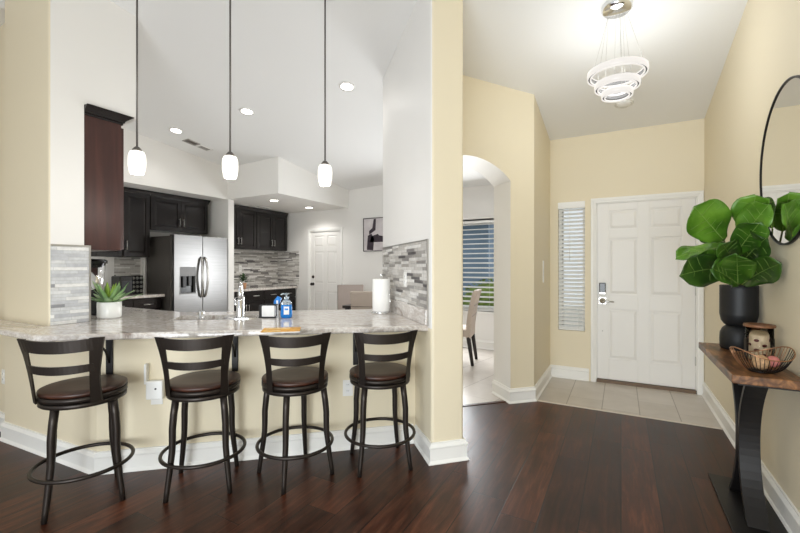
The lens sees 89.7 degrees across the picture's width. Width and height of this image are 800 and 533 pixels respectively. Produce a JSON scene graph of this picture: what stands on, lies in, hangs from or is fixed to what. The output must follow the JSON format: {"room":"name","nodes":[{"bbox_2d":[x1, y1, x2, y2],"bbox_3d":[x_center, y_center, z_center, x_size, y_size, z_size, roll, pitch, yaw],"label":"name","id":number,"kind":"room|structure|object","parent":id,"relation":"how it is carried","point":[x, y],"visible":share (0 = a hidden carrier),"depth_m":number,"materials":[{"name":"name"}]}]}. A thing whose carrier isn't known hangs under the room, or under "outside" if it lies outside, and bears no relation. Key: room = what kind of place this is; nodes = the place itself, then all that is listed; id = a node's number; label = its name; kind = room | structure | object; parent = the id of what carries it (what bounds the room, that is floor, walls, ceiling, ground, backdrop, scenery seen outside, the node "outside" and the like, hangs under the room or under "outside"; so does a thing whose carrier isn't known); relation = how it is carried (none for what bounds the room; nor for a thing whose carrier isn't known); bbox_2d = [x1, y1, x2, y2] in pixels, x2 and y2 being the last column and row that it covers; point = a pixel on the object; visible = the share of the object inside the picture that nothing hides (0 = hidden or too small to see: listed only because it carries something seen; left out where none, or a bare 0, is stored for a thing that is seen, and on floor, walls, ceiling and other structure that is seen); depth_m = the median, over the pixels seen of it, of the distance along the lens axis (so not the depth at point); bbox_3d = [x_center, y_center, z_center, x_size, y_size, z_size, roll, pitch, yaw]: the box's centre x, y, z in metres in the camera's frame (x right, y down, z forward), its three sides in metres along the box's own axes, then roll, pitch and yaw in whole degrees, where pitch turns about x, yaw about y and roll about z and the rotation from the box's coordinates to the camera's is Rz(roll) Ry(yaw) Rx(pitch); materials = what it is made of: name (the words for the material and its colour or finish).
{"room":"entrance hall","nodes":[
{"label":"entrance hall","id":0,"kind":"room"},
{"bbox_2d":[0,0,4,26],"bbox_3d":[-4.684,-2.105,2.638,2.450,0.550,2.510,0,0,29],"label":"ceiling","id":1,"kind":"structure","parent":0,"point":[2,2],"depth_m":3.12,"materials":[{"name":"white paint"}]},
{"bbox_2d":[0,0,83,412],"bbox_3d":[-3.747,-0.487,3.598,3.167,3.794,0.225,0,0,29],"label":"wall column","id":2,"kind":"structure","parent":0,"point":[42,41],"depth_m":2.87,"materials":[{"name":"beige paint"}]},
{"bbox_2d":[2,369,4,383],"bbox_3d":[-3.199,0.890,3.242,0.072,0.116,0.009,0,0,29],"label":"wall outlet","id":3,"kind":"object","parent":2,"relation":"attached to","point":[3,370],"visible":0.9,"depth_m":3.24,"materials":[{"name":"white paint"}]},
{"bbox_2d":[84,103,133,251],"bbox_3d":[-2.608,-0.654,3.289,0.961,1.058,0.325,0,0,29],"label":"upper cabinet","id":4,"kind":"object","parent":2,"relation":"attached to","point":[103,132],"visible":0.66,"depth_m":3.06,"materials":[{"name":"brown wood"}]},
{"bbox_2d":[97,301,121,318],"bbox_3d":[-2.288,0.341,3.166,0.162,0.128,0.162,0,0,29],"label":"pot","id":5,"kind":"object","parent":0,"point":[105,309],"depth_m":3.10,"materials":[{"name":"white ceramic"}]},
{"bbox_2d":[84,0,135,124],"bbox_3d":[-3.537,-1.673,3.824,3.017,0.975,0.375,0,0,29],"label":"soffit","id":6,"kind":"structure","parent":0,"point":[109,29],"depth_m":3.08,"materials":[{"name":"white paint"}]},
{"bbox_2d":[91,232,275,292],"bbox_3d":[-3.851,-0.334,6.539,0.150,3.488,4.830,0,0,29],"label":"wall","id":7,"kind":"structure","parent":0,"point":[109,269],"depth_m":5.83,"materials":[{"name":"white paint"}]},
{"bbox_2d":[91,250,121,256],"bbox_3d":[-4.197,-0.626,5.374,0.366,0.982,0.755,0,0,29],"label":"upper cabinet","id":8,"kind":"object","parent":7,"relation":"attached to","point":[97,253],"visible":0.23,"depth_m":5.47,"materials":[{"name":"black wood"}]},
{"bbox_2d":[114,258,139,275],"bbox_3d":[-4.061,0.137,5.993,0.008,0.534,0.360,0,0,29],"label":"tile backsplash","id":9,"kind":"structure","parent":7,"relation":"attached to","point":[122,266],"depth_m":5.98,"materials":[{"name":"grey tile"}]},
{"bbox_2d":[122,187,150,257],"bbox_3d":[-3.922,-0.626,5.874,0.366,0.982,0.365,0,0,29],"label":"upper cabinet","id":10,"kind":"object","parent":7,"relation":"attached to","point":[136,201],"visible":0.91,"depth_m":5.79,"materials":[{"name":"black wood"}]},
{"bbox_2d":[150,191,209,234],"bbox_3d":[-3.594,-0.831,6.465,0.361,0.572,0.978,0,0,29],"label":"upper cabinet","id":11,"kind":"object","parent":7,"relation":"attached to","point":[169,213],"visible":0.98,"depth_m":6.34,"materials":[{"name":"black wood"}]},
{"bbox_2d":[234,205,257,249],"bbox_3d":[-3.065,-0.714,7.402,0.376,0.787,0.800,0,0,29],"label":"upper cabinet","id":12,"kind":"object","parent":7,"relation":"attached to","point":[244,217],"visible":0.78,"depth_m":7.44,"materials":[{"name":"black wood"}]},
{"bbox_2d":[234,250,277,287],"bbox_3d":[-3.025,0.040,7.878,0.008,0.729,1.688,0,0,29],"label":"tile backsplash","id":13,"kind":"structure","parent":7,"relation":"attached to","point":[261,267],"depth_m":8.11,"materials":[{"name":"grey tile"}]},
{"bbox_2d":[254,209,287,250],"bbox_3d":[-2.677,-0.714,8.108,0.376,0.787,0.800,0,0,29],"label":"upper cabinet","id":14,"kind":"object","parent":7,"relation":"attached to","point":[271,226],"visible":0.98,"depth_m":8.01,"materials":[{"name":"black wood"}]},
{"bbox_2d":[5,332,414,450],"bbox_3d":[-1.452,0.929,2.877,3.139,0.962,0.661,0,0,2],"label":"wall","id":15,"kind":"structure","parent":0,"point":[143,424],"depth_m":2.77,"materials":[{"name":"beige paint"}]},
{"bbox_2d":[51,244,90,324],"bbox_3d":[-2.337,0.125,2.859,0.016,0.558,0.234,0,0,29],"label":"tile backsplash","id":16,"kind":"structure","parent":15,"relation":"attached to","point":[70,264],"depth_m":2.85,"materials":[{"name":"grey tile"}]},
{"bbox_2d":[103,340,112,373],"bbox_3d":[-1.842,0.580,2.467,0.040,0.270,0.228,0,0,-10],"label":"bracket","id":17,"kind":"object","parent":15,"relation":"attached to","point":[108,351],"visible":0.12,"depth_m":2.57,"materials":[{"name":"black metal"}]},
{"bbox_2d":[144,363,164,404],"bbox_3d":[-1.596,0.767,2.615,0.110,0.275,0.053,0,0,-10],"label":"wall outlet","id":18,"kind":"object","parent":15,"relation":"attached to","point":[155,389],"visible":0.98,"depth_m":2.60,"materials":[{"name":"white plastic"}]},
{"bbox_2d":[0,411,413,474],"bbox_3d":[-2.594,1.250,3.185,5.334,0.140,0.954,0,0,14],"label":"baseboard","id":19,"kind":"structure","parent":15,"relation":"attached to","point":[88,461],"depth_m":2.75,"materials":[{"name":"white paint"}]},
{"bbox_2d":[232,336,237,371],"bbox_3d":[-1.107,0.580,2.633,0.040,0.270,0.228,0,0,-10],"label":"bracket","id":20,"kind":"object","parent":15,"relation":"attached to","point":[235,339],"visible":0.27,"depth_m":2.74,"materials":[{"name":"black metal"}]},
{"bbox_2d":[343,380,352,395],"bbox_3d":[-0.378,0.880,2.912,0.072,0.116,0.009,0,0,-10],"label":"wall outlet","id":21,"kind":"object","parent":15,"relation":"attached to","point":[347,386],"visible":0.95,"depth_m":2.91,"materials":[{"name":"white paint"}]},
{"bbox_2d":[346,383,349,392],"bbox_3d":[-0.377,0.880,2.910,0.032,0.072,0.004,0,0,-10],"label":"socket","id":22,"kind":"object","parent":21,"relation":"attached to","point":[347,384],"depth_m":2.91,"materials":[{"name":"white plastic"}]},
{"bbox_2d":[353,333,358,364],"bbox_3d":[-0.303,0.580,2.815,0.040,0.270,0.228,0,0,-10],"label":"bracket","id":23,"kind":"object","parent":15,"relation":"attached to","point":[355,355],"visible":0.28,"depth_m":2.92,"materials":[{"name":"black metal"}]},
{"bbox_2d":[201,199,233,311],"bbox_3d":[-3.147,0.102,6.917,0.720,2.443,0.110,0,0,29],"label":"wall","id":24,"kind":"structure","parent":0,"point":[220,212],"depth_m":6.76,"materials":[{"name":"white paint"}]},
{"bbox_2d":[121,127,348,212],"bbox_3d":[-2.878,-1.587,6.218,1.865,0.934,4.455,0,0,29],"label":"soffit","id":25,"kind":"structure","parent":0,"point":[169,169],"depth_m":6.33,"materials":[{"name":"white paint"}]},
{"bbox_2d":[110,0,416,189],"bbox_3d":[-1.436,-1.883,5.069,5.800,0.987,5.500,0,0,29],"label":"ceiling","id":26,"kind":"structure","parent":0,"point":[277,46],"depth_m":4.04,"materials":[{"name":"white paint"}]},
{"bbox_2d":[128,0,145,174],"bbox_3d":[-1.701,-1.343,2.600,0.130,1.491,0.130,0,0,29],"label":"pendant light","id":27,"kind":"object","parent":26,"relation":"hanging from","point":[136,157],"visible":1,"depth_m":2.59,"materials":[{"name":"white glass"}]},
{"bbox_2d":[169,128,182,133],"bbox_3d":[-2.974,-1.802,5.338,0.169,0.027,0.168,0,0,12],"label":"recessed light","id":28,"kind":"object","parent":26,"relation":"in","point":[174,130],"visible":1,"depth_m":5.33,"materials":[{"name":"white paint"}]},
{"bbox_2d":[182,139,199,145],"bbox_3d":[-2.960,-1.761,5.701,0.140,0.032,0.190,0,0,29],"label":"ceiling vent","id":29,"kind":"object","parent":26,"relation":"in","point":[191,142],"visible":1,"depth_m":5.70,"materials":[{"name":"silver metal"}]},
{"bbox_2d":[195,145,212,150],"bbox_3d":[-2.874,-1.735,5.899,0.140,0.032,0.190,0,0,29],"label":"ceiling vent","id":30,"kind":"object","parent":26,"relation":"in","point":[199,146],"visible":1,"depth_m":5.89,"materials":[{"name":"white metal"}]},
{"bbox_2d":[222,0,237,178],"bbox_3d":[-1.132,-1.325,2.680,0.130,1.473,0.130,0,0,29],"label":"pendant light","id":31,"kind":"object","parent":26,"relation":"hanging from","point":[229,161],"visible":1,"depth_m":2.67,"materials":[{"name":"white glass"}]},
{"bbox_2d":[239,108,254,114],"bbox_3d":[-1.811,-1.831,4.758,0.169,0.027,0.168,0,0,12],"label":"recessed light","id":32,"kind":"object","parent":26,"relation":"in","point":[245,111],"visible":1,"depth_m":4.75,"materials":[{"name":"white paint"}]},
{"bbox_2d":[318,0,331,185],"bbox_3d":[-0.540,-1.301,2.899,0.130,1.432,0.130,0,0,29],"label":"pendant light","id":33,"kind":"object","parent":26,"relation":"hanging from","point":[324,170],"visible":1,"depth_m":2.89,"materials":[{"name":"white glass"}]},
{"bbox_2d":[339,82,354,91],"bbox_3d":[-0.549,-1.858,4.160,0.169,0.027,0.168,0,0,12],"label":"recessed light","id":34,"kind":"object","parent":26,"relation":"in","point":[345,86],"visible":1,"depth_m":4.15,"materials":[{"name":"white paint"}]},
{"bbox_2d":[0,400,734,532],"bbox_3d":[-2.342,1.365,1.812,7.350,0.090,7.320,0,0,29],"label":"floor","id":35,"kind":"structure","parent":0,"point":[537,466],"depth_m":2.39,"materials":[{"name":"brown wood"}]},
{"bbox_2d":[17,337,134,524],"bbox_3d":[-1.804,0.848,2.295,0.488,0.948,0.494,0,0,-8],"label":"bar stool","id":36,"kind":"object","parent":35,"relation":"on","point":[95,389],"visible":1,"depth_m":2.12,"materials":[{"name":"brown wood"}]},
{"bbox_2d":[154,334,246,502],"bbox_3d":[-1.197,0.857,2.455,0.484,0.930,0.492,0,0,-12],"label":"bar stool","id":37,"kind":"object","parent":35,"relation":"on","point":[199,386],"visible":1,"depth_m":2.30,"materials":[{"name":"brown metal"}]},
{"bbox_2d":[255,332,333,494],"bbox_3d":[-0.667,0.861,2.566,0.485,0.923,0.492,0,0,-15],"label":"bar stool","id":38,"kind":"object","parent":35,"relation":"on","point":[297,379],"visible":1,"depth_m":2.41,"materials":[{"name":"brown metal"}]},
{"bbox_2d":[344,330,417,477],"bbox_3d":[-0.135,0.866,2.724,0.485,0.912,0.492,0,0,-15],"label":"bar stool","id":39,"kind":"object","parent":35,"relation":"on","point":[380,374],"visible":1,"depth_m":2.56,"materials":[{"name":"brown metal"}]},
{"bbox_2d":[699,342,799,532],"bbox_3d":[1.946,0.920,2.289,0.270,0.800,0.953,0,0,29],"label":"console table","id":40,"kind":"object","parent":35,"relation":"on","point":[745,506],"visible":0.96,"depth_m":2.12,"materials":[{"name":"brown wood"}]},
{"bbox_2d":[719,284,758,350],"bbox_3d":[2.135,0.318,2.535,0.194,0.402,0.194,0,0,29],"label":"vase","id":41,"kind":"object","parent":40,"relation":"on","point":[739,305],"visible":0.88,"depth_m":2.47,"materials":[{"name":"black ceramic"}]},
{"bbox_2d":[675,194,781,286],"bbox_3d":[1.915,-0.112,2.428,0.478,0.667,0.644,0,0,26],"label":"leaf plant","id":42,"kind":"object","parent":41,"relation":"in","point":[744,260],"visible":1,"depth_m":2.30,"materials":[{"name":"green plant"}]},
{"bbox_2d":[743,322,775,361],"bbox_3d":[1.969,0.417,2.204,0.138,0.203,0.138,0,0,29],"label":"candle holder","id":43,"kind":"object","parent":40,"relation":"on","point":[758,336],"visible":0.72,"depth_m":2.16,"materials":[{"name":"brown wood"}]},
{"bbox_2d":[729,346,795,373],"bbox_3d":[1.792,0.458,1.993,0.270,0.122,0.226,0,0,0],"label":"wire bowl","id":44,"kind":"object","parent":40,"relation":"on","point":[745,365],"visible":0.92,"depth_m":1.98,"materials":[{"name":"black metal"}]},
{"bbox_2d":[751,355,770,369],"bbox_3d":[1.783,0.473,1.987,0.072,0.072,0.072,0,0,29],"label":"woven ball","id":45,"kind":"object","parent":44,"relation":"in","point":[758,360],"visible":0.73,"depth_m":1.97,"materials":[{"name":"wicker"}]},
{"bbox_2d":[767,356,780,366],"bbox_3d":[1.849,0.471,1.993,0.056,0.056,0.056,0,0,29],"label":"decorative ball","id":46,"kind":"object","parent":44,"relation":"in","point":[775,358],"visible":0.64,"depth_m":1.98,"materials":[{"name":"pink"}]},
{"bbox_2d":[280,185,493,340],"bbox_3d":[-0.154,-0.135,7.348,5.850,3.090,0.150,0,0,29],"label":"wall","id":47,"kind":"structure","parent":0,"point":[360,267],"depth_m":7.61,"materials":[{"name":"white paint"}]},
{"bbox_2d":[278,251,298,285],"bbox_3d":[-2.353,0.040,8.467,0.600,0.729,0.008,0,0,29],"label":"tile backsplash","id":48,"kind":"structure","parent":47,"relation":"attached to","point":[288,261],"depth_m":8.46,"materials":[{"name":"grey tile"}]},
{"bbox_2d":[310,231,339,309],"bbox_3d":[-1.490,0.305,8.002,0.769,1.990,0.112,0,0,29],"label":"door","id":49,"kind":"structure","parent":47,"relation":"in","point":[325,246],"depth_m":8.02,"materials":[{"name":"white paint"}]},
{"bbox_2d":[307,227,342,309],"bbox_3d":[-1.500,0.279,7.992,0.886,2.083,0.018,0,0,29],"label":"trim","id":50,"kind":"structure","parent":47,"relation":"attached to","point":[335,228],"depth_m":8.13,"materials":[{"name":"white paint"}]},
{"bbox_2d":[363,217,382,251],"bbox_3d":[-0.421,-0.590,7.392,0.600,0.620,0.030,0,0,29],"label":"framed picture","id":51,"kind":"object","parent":47,"relation":"attached to","point":[372,227],"visible":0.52,"depth_m":7.42,"materials":[{"name":"grey paper"}]},
{"bbox_2d":[463,223,493,313],"bbox_3d":[0.984,0.005,6.688,1.580,1.490,0.150,0,0,29],"label":"window","id":52,"kind":"structure","parent":47,"relation":"in","point":[491,225],"depth_m":6.57,"materials":[{"name":"white paint"}]},
{"bbox_2d":[463,218,493,311],"bbox_3d":[0.977,-0.028,6.675,1.472,1.485,0.070,0,0,29],"label":"window blind","id":53,"kind":"object","parent":52,"relation":"attached to","point":[490,221],"visible":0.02,"depth_m":6.49,"materials":[{"name":"white plastic"}]},
{"bbox_2d":[463,338,493,349],"bbox_3d":[0.550,1.250,6.859,3.745,0.140,0.028,0,0,29],"label":"baseboard","id":54,"kind":"structure","parent":47,"relation":"attached to","point":[480,344],"depth_m":6.43,"materials":[{"name":"white paint"}]},
{"bbox_2d":[383,0,462,442],"bbox_3d":[0.134,-0.348,3.384,0.237,3.515,1.366,0,0,-16],"label":"wall pillar","id":55,"kind":"structure","parent":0,"point":[423,78],"depth_m":2.75,"materials":[{"name":"beige paint"}]},
{"bbox_2d":[382,239,428,325],"bbox_3d":[0.007,0.108,3.361,0.022,0.591,1.298,0,0,-16],"label":"tile backsplash","id":56,"kind":"structure","parent":55,"relation":"attached to","point":[411,302],"depth_m":3.13,"materials":[{"name":"grey tile"}]},
{"bbox_2d":[404,272,406,286],"bbox_3d":[0.039,0.105,3.234,0.009,0.116,0.072,0,0,-16],"label":"wall outlet","id":57,"kind":"object","parent":56,"relation":"attached to","point":[405,273],"visible":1,"depth_m":3.21,"materials":[{"name":"white paint"}]},
{"bbox_2d":[414,424,468,465],"bbox_3d":[0.269,1.250,2.918,0.294,0.140,0.452,0,0,-16],"label":"baseboard","id":58,"kind":"structure","parent":55,"relation":"attached to","point":[449,451],"depth_m":2.72,"materials":[{"name":"white paint"}]},
{"bbox_2d":[463,166,491,187],"bbox_3d":[1.139,-1.377,5.445,1.350,0.165,1.940,0,0,29],"label":"ceiling","id":59,"kind":"structure","parent":0,"point":[471,178],"depth_m":5.98,"materials":[{"name":"white paint"}]},
{"bbox_2d":[463,75,533,387],"bbox_3d":[0.721,-0.279,3.954,1.240,3.378,0.325,0,0,-16],"label":"wall","id":60,"kind":"structure","parent":0,"point":[498,120],"depth_m":3.92,"materials":[{"name":"beige paint"}]},
{"bbox_2d":[463,401,505,406],"bbox_3d":[0.605,1.317,3.799,0.955,0.006,0.021,0,0,-16],"label":"trim","id":61,"kind":"structure","parent":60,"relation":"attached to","point":[499,401],"depth_m":3.86,"materials":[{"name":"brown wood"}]},
{"bbox_2d":[491,364,588,403],"bbox_3d":[1.532,1.250,4.358,1.378,0.140,0.437,0,0,-38],"label":"baseboard","id":62,"kind":"structure","parent":60,"relation":"attached to","point":[523,394],"depth_m":4.13,"materials":[{"name":"white paint"}]},
{"bbox_2d":[534,96,549,385],"bbox_3d":[1.786,-0.192,5.012,0.200,3.204,2.295,0,0,29],"label":"wall","id":63,"kind":"structure","parent":0,"point":[541,138],"depth_m":4.27,"materials":[{"name":"beige paint"}]},
{"bbox_2d":[463,347,720,427],"bbox_3d":[-0.655,1.370,4.725,7.500,0.100,5.250,0,0,29],"label":"floor","id":64,"kind":"structure","parent":0,"point":[664,404],"depth_m":4.08,"materials":[{"name":"beige tile"}]},
{"bbox_2d":[117,297,160,309],"bbox_3d":[-3.910,0.885,5.699,0.536,0.870,0.780,0,0,29],"label":"base cabinet","id":65,"kind":"object","parent":64,"relation":"on","point":[154,303],"visible":0.12,"depth_m":5.72,"materials":[{"name":"black wood"}]},
{"bbox_2d":[119,293,164,299],"bbox_3d":[-4.006,0.425,5.529,0.548,0.040,1.230,0,0,29],"label":"countertop","id":66,"kind":"structure","parent":65,"relation":"on","point":[144,295],"depth_m":5.74,"materials":[{"name":"stone"}]},
{"bbox_2d":[111,276,132,294],"bbox_3d":[-3.952,0.270,5.719,0.244,0.270,0.175,0,0,29],"label":"countertop appliance","id":67,"kind":"object","parent":66,"relation":"on","point":[123,280],"visible":0.64,"depth_m":5.66,"materials":[{"name":"black plastic"}]},
{"bbox_2d":[133,275,142,293],"bbox_3d":[-3.915,0.270,5.961,0.116,0.270,0.165,0,0,29],"label":"spice rack","id":68,"kind":"object","parent":66,"relation":"on","point":[138,279],"visible":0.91,"depth_m":5.95,"materials":[{"name":"black plastic"}]},
{"bbox_2d":[142,258,144,292],"bbox_3d":[-3.922,0.138,6.150,0.030,0.530,0.018,0,0,29],"label":"end panel","id":69,"kind":"object","parent":66,"relation":"on","point":[143,259],"visible":0.93,"depth_m":6.15,"materials":[{"name":"white paint"}]},
{"bbox_2d":[147,234,226,311],"bbox_3d":[-3.350,0.421,6.421,0.781,1.797,0.915,0,0,29],"label":"refrigerator","id":70,"kind":"object","parent":64,"relation":"on","point":[191,271],"visible":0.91,"depth_m":6.13,"materials":[{"name":"grey metal"}]},
{"bbox_2d":[234,290,263,310],"bbox_3d":[-2.980,0.885,7.355,0.581,0.870,0.800,0,0,29],"label":"base cabinet","id":71,"kind":"object","parent":64,"relation":"on","point":[253,299],"visible":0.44,"depth_m":7.35,"materials":[{"name":"black wood"}]},
{"bbox_2d":[234,285,296,291],"bbox_3d":[-2.778,0.425,7.742,0.568,0.040,1.682,0,0,29],"label":"countertop","id":72,"kind":"structure","parent":71,"relation":"on","point":[258,288],"depth_m":7.75,"materials":[{"name":"stone"}]},
{"bbox_2d":[234,273,248,287],"bbox_3d":[-2.912,0.257,7.448,0.323,0.295,0.326,0,0,29],"label":"potted plant","id":73,"kind":"object","parent":72,"relation":"on","point":[243,274],"visible":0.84,"depth_m":7.44,"materials":[{"name":"green plant"}]},
{"bbox_2d":[263,288,295,310],"bbox_3d":[-2.582,0.885,8.078,0.581,0.870,0.840,0,0,29],"label":"base cabinet","id":74,"kind":"object","parent":64,"relation":"on","point":[270,296],"visible":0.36,"depth_m":7.92,"materials":[{"name":"black wood"}]},
{"bbox_2d":[342,304,350,309],"bbox_3d":[-0.231,0.945,6.076,0.980,0.750,0.840,0,0,23],"label":"dining table","id":75,"kind":"object","parent":64,"relation":"on","point":[347,307],"visible":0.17,"depth_m":5.88,"materials":[{"name":"black wood"}]},
{"bbox_2d":[337,285,363,309],"bbox_3d":[-0.822,0.822,6.821,0.470,1.003,0.581,0,0,-11],"label":"dining chair","id":76,"kind":"object","parent":64,"relation":"on","point":[343,291],"visible":0.26,"depth_m":6.98,"materials":[{"name":"beige fabric"}]},
{"bbox_2d":[350,291,371,308],"bbox_3d":[-0.383,0.822,5.417,0.470,1.003,0.581,0,0,7],"label":"dining chair","id":77,"kind":"object","parent":64,"relation":"on","point":[359,299],"visible":0.16,"depth_m":5.16,"materials":[{"name":"beige fabric"}]},
{"bbox_2d":[463,289,481,365],"bbox_3d":[0.822,0.822,5.605,0.581,1.003,0.470,0,0,18],"label":"dining chair","id":78,"kind":"object","parent":64,"relation":"on","point":[469,328],"visible":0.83,"depth_m":5.34,"materials":[{"name":"beige fabric"}]},
{"bbox_3d":[-1.462,0.834,3.506,3.019,0.773,1.805,0,0,29],"label":"base cabinet","id":79,"kind":"object","parent":64,"relation":"on","visible":0},
{"bbox_2d":[0,307,427,341],"bbox_3d":[-1.531,0.425,3.145,3.518,0.040,1.670,0,0,5],"label":"countertop","id":80,"kind":"structure","parent":79,"relation":"on","point":[134,323],"depth_m":2.76,"materials":[{"name":"stone"}]},
{"bbox_2d":[91,259,107,315],"bbox_3d":[-2.582,0.171,3.384,0.212,0.468,0.164,0,0,9],"label":"blender","id":81,"kind":"object","parent":80,"relation":"on","point":[98,266],"visible":0.48,"depth_m":3.33,"materials":[{"name":"silver plastic"}]},
{"bbox_2d":[91,263,105,290],"bbox_3d":[-2.558,0.089,3.380,0.136,0.230,0.136,0,0,9],"label":"jar","id":82,"kind":"object","parent":81,"relation":"on","point":[97,269],"depth_m":3.34,"materials":[{"name":"clear glass"}]},
{"bbox_2d":[91,281,140,318],"bbox_3d":[-2.286,0.258,3.188,0.387,0.294,0.380,0,0,3],"label":"potted succulent","id":83,"kind":"object","parent":80,"relation":"on","point":[108,307],"visible":0.98,"depth_m":3.11,"materials":[{"name":"green plant"}]},
{"bbox_2d":[198,311,204,318],"bbox_3d":[-1.547,0.376,3.133,0.048,0.058,0.048,0,0,29],"label":"air gap cap","id":84,"kind":"object","parent":80,"relation":"on","point":[200,313],"visible":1,"depth_m":3.12,"materials":[{"name":"silver metal"}]},
{"bbox_2d":[223,282,256,318],"bbox_3d":[-1.244,0.262,3.136,0.196,0.285,0.177,0,0,31],"label":"kitchen faucet","id":85,"kind":"object","parent":80,"relation":"on","point":[239,303],"visible":1,"depth_m":3.12,"materials":[{"name":"silver metal"}]},
{"bbox_2d":[259,304,278,317],"bbox_3d":[-1.042,0.352,3.195,0.138,0.104,0.078,0,0,0],"label":"card holder","id":86,"kind":"object","parent":80,"relation":"on","point":[265,310],"visible":1,"depth_m":3.16,"materials":[{"name":"black metal"}]},
{"bbox_2d":[274,296,281,303],"bbox_3d":[-0.996,0.322,3.273,0.066,0.165,0.053,0,0,-12],"label":"dish brush","id":87,"kind":"object","parent":80,"relation":"on","point":[277,300],"visible":0.56,"depth_m":3.25,"materials":[{"name":"blue plastic"}]},
{"bbox_2d":[260,327,300,333],"bbox_3d":[-0.745,0.400,2.526,0.232,0.009,0.172,0,0,-12],"label":"cutting board","id":88,"kind":"object","parent":80,"relation":"on","point":[283,329],"visible":1,"depth_m":2.49,"materials":[{"name":"brown wood"}]},
{"bbox_2d":[280,293,291,317],"bbox_3d":[-0.894,0.306,3.167,0.092,0.196,0.072,0,0,-12],"label":"soap bottle","id":89,"kind":"object","parent":80,"relation":"on","point":[286,304],"visible":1,"depth_m":3.14,"materials":[{"name":"blue plastic"}]},
{"bbox_2d":[371,274,390,313],"bbox_3d":[-0.161,0.233,3.501,0.180,0.343,0.176,0,0,29],"label":"paper towel holder","id":90,"kind":"object","parent":80,"relation":"on","point":[380,287],"visible":1,"depth_m":3.44,"materials":[{"name":"white paper"}]},
{"bbox_2d":[463,0,747,139],"bbox_3d":[-0.774,-2.293,1.966,5.050,1.609,7.900,0,0,29],"label":"ceiling","id":91,"kind":"structure","parent":0,"point":[547,50],"depth_m":3.32,"materials":[{"name":"white paint"}]},
{"bbox_2d":[587,0,648,102],"bbox_3d":[1.537,-1.537,2.847,0.388,0.673,0.388,0,0,29],"label":"ring chandelier","id":92,"kind":"object","parent":91,"relation":"hanging from","point":[617,90],"visible":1,"depth_m":2.79,"materials":[{"name":"silver metal"}]},
{"bbox_2d":[614,98,633,107],"bbox_3d":[2.215,-1.608,3.974,0.169,0.053,0.168,0,0,23],"label":"smoke detector","id":93,"kind":"object","parent":91,"relation":"attached to","point":[628,102],"visible":0.87,"depth_m":3.95,"materials":[{"name":"white plastic"}]},
{"bbox_2d":[550,119,703,380],"bbox_3d":[2.503,-0.110,4.552,1.500,3.040,0.150,0,0,29],"label":"wall","id":94,"kind":"structure","parent":0,"point":[664,158],"depth_m":4.58,"materials":[{"name":"beige paint"}]},
{"bbox_2d":[559,208,584,325],"bbox_3d":[2.068,0.003,4.826,0.294,1.505,0.050,0,0,29],"label":"window","id":95,"kind":"structure","parent":94,"relation":"in","point":[577,208],"depth_m":4.82,"materials":[{"name":"white paint"}]},
{"bbox_2d":[558,201,584,330],"bbox_3d":[2.024,-0.005,4.747,0.294,1.509,0.070,0,0,29],"label":"window blind","id":96,"kind":"object","parent":95,"relation":"attached to","point":[570,206],"visible":1,"depth_m":4.74,"materials":[{"name":"white plastic"}]},
{"bbox_2d":[597,198,695,389],"bbox_3d":[2.668,0.280,4.384,0.932,2.000,0.105,0,0,29],"label":"door","id":97,"kind":"structure","parent":94,"relation":"in","point":[646,312],"depth_m":4.39,"materials":[{"name":"white paint"}]},
{"bbox_2d":[596,378,696,393],"bbox_3d":[2.693,1.302,4.442,0.950,0.035,0.140,0,0,29],"label":"trim","id":98,"kind":"structure","parent":94,"relation":"attached to","point":[668,388],"depth_m":4.37,"materials":[{"name":"brown"}]},
{"bbox_2d":[591,190,703,394],"bbox_3d":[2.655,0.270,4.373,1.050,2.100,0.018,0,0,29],"label":"trim","id":99,"kind":"structure","parent":94,"relation":"attached to","point":[699,194],"depth_m":4.40,"materials":[{"name":"white paint"}]},
{"bbox_2d":[537,400,722,429],"bbox_3d":[1.985,1.317,3.610,1.470,0.006,0.030,0,0,29],"label":"trim","id":100,"kind":"structure","parent":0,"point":[537,400],"depth_m":3.55,"materials":[{"name":"beige"}]},
{"bbox_2d":[704,0,799,512],"bbox_3d":[1.373,-0.769,0.786,0.150,4.357,7.900,0,0,29],"label":"wall","id":101,"kind":"structure","parent":0,"point":[764,52],"depth_m":2.50,"materials":[{"name":"beige paint"}]},
{"bbox_2d":[702,382,799,532],"bbox_3d":[1.270,1.250,0.782,0.028,0.140,7.595,0,0,29],"label":"baseboard","id":102,"kind":"structure","parent":101,"relation":"attached to","point":[780,502],"depth_m":2.26,"materials":[{"name":"white paint"}]},
{"bbox_2d":[759,75,799,244],"bbox_3d":[1.985,-0.530,2.070,0.013,0.840,0.840,0,0,29],"label":"round mirror","id":103,"kind":"object","parent":101,"relation":"attached to","point":[779,172],"visible":0.92,"depth_m":2.09,"materials":[{"name":"black mirror"}]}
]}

